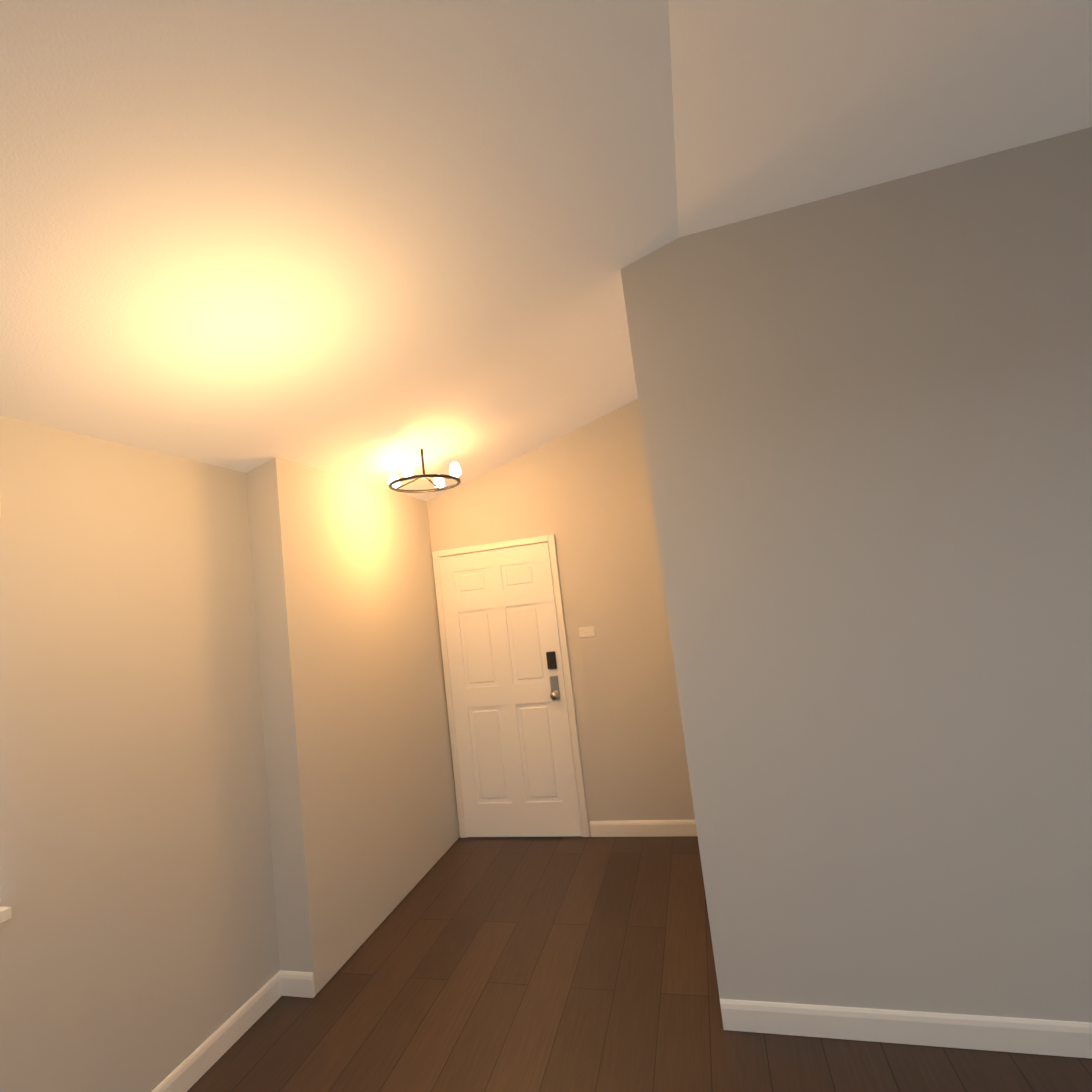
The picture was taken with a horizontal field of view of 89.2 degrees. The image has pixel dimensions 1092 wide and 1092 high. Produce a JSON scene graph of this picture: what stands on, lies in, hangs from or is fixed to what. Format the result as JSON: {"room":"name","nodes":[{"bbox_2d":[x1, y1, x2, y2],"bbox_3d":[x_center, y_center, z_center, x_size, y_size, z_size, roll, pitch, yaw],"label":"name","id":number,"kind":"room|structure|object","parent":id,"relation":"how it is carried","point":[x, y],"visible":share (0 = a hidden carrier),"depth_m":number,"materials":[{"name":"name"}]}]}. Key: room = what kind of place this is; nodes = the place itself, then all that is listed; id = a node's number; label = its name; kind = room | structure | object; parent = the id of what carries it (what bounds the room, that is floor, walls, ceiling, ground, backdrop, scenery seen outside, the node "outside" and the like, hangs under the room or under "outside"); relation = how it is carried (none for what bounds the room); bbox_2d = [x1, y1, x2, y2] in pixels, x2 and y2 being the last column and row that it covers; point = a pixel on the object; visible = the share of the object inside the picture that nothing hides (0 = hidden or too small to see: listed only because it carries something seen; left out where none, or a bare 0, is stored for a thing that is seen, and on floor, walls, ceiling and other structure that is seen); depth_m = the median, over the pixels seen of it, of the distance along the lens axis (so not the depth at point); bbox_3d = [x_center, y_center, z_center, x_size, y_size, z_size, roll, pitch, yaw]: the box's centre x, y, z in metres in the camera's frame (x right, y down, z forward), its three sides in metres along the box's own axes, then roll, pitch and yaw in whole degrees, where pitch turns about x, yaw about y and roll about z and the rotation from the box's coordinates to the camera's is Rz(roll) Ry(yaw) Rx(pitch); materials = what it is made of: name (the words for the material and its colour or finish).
{"room":"entryway","nodes":[
{"label":"entryway","id":0,"kind":"room"},
{"bbox_2d":[0,415,279,1091],"bbox_3d":[-1.937,0.294,0.931,0.120,3.350,7.120,-8,-5,14],"label":"wall","id":1,"kind":"structure","parent":0,"point":[139,951],"depth_m":2.00,"materials":[{"name":"white paint"}]},
{"bbox_2d":[0,900,11,922],"bbox_3d":[-1.746,0.434,1.219,0.065,1.240,0.910,-8,-5,14],"label":"living room window","id":2,"kind":"structure","parent":1,"relation":"in","point":[5,913],"depth_m":1.59,"materials":[{"name":"white"}]},
{"bbox_2d":[152,970,295,1091],"bbox_3d":[-1.877,1.843,-0.009,0.040,0.100,5.280,-8,-5,14],"label":"baseboard","id":3,"kind":"structure","parent":1,"relation":"attached to","point":[283,983],"depth_m":2.24,"materials":[{"name":"white wood"}]},
{"bbox_2d":[246,457,459,995],"bbox_3d":[-1.115,0.428,3.440,0.180,3.350,1.600,-8,-5,14],"label":"wall","id":4,"kind":"structure","parent":0,"point":[364,824],"depth_m":2.97,"materials":[{"name":"white paint"}]},
{"bbox_2d":[0,0,1091,500],"bbox_3d":[2.003,-1.229,1.440,7.600,0.660,4.050,-8,-5,14],"label":"ceiling","id":5,"kind":"structure","parent":0,"point":[376,242],"depth_m":1.61,"materials":[{"name":"white paint"}]},
{"bbox_2d":[388,449,460,492],"bbox_3d":[-0.753,-0.683,3.308,0.470,0.660,0.470,-8,-5,14],"label":"chandelier","id":6,"kind":"object","parent":5,"relation":"hanging from","point":[407,471],"visible":0.98,"depth_m":3.23,"materials":[{"name":"black"}]},
{"bbox_2d":[427,399,694,836],"bbox_3d":[0.013,0.350,4.036,2.070,3.350,0.120,-8,-5,14],"label":"wall","id":7,"kind":"structure","parent":0,"point":[582,494],"depth_m":3.86,"materials":[{"name":"white paint"}]},
{"bbox_2d":[438,543,581,836],"bbox_3d":[-0.288,1.037,3.969,0.860,2.030,0.080,-8,-5,14],"label":"front door","id":8,"kind":"structure","parent":7,"relation":"in","point":[515,751],"depth_m":3.99,"materials":[{"name":"white wood"}]},
{"bbox_2d":[432,534,589,837],"bbox_3d":[-0.282,1.016,4.002,0.960,2.095,0.018,-8,-5,14],"label":"door frame","id":9,"kind":"structure","parent":7,"relation":"attached to","point":[549,539],"depth_m":4.01,"materials":[{"name":"white wood"}]},
{"bbox_2d":[578,626,594,637],"bbox_3d":[0.284,0.603,3.880,0.115,0.072,0.011,-8,-5,14],"label":"light switch","id":10,"kind":"object","parent":7,"relation":"attached to","point":[586,631],"visible":1,"depth_m":3.88,"materials":[{"name":"white plastic"}]},
{"bbox_2d":[590,820,696,836],"bbox_3d":[0.683,1.883,3.695,0.790,0.100,0.013,-8,-5,14],"label":"baseboard","id":11,"kind":"structure","parent":7,"relation":"attached to","point":[628,828],"depth_m":3.70,"materials":[{"name":"white wood"}]},
{"bbox_2d":[187,836,1091,1091],"bbox_3d":[1.948,1.450,-0.237,7.600,0.048,7.000,-8,-5,14],"label":"floor","id":12,"kind":"structure","parent":0,"point":[534,964],"depth_m":2.28,"materials":[{"name":"brown wood"}]},
{"bbox_2d":[620,127,1091,1022],"bbox_3d":[3.190,-0.250,1.567,5.650,3.350,0.120,-8,-5,14],"label":"wall","id":13,"kind":"structure","parent":0,"point":[866,419],"depth_m":2.00,"materials":[{"name":"white paint"}]},
{"bbox_2d":[720,999,1091,1058],"bbox_3d":[3.361,1.353,1.355,5.650,0.100,0.013,-8,-5,14],"label":"baseboard","id":14,"kind":"structure","parent":13,"relation":"attached to","point":[974,1032],"depth_m":1.89,"materials":[{"name":"white wood"}]}
]}

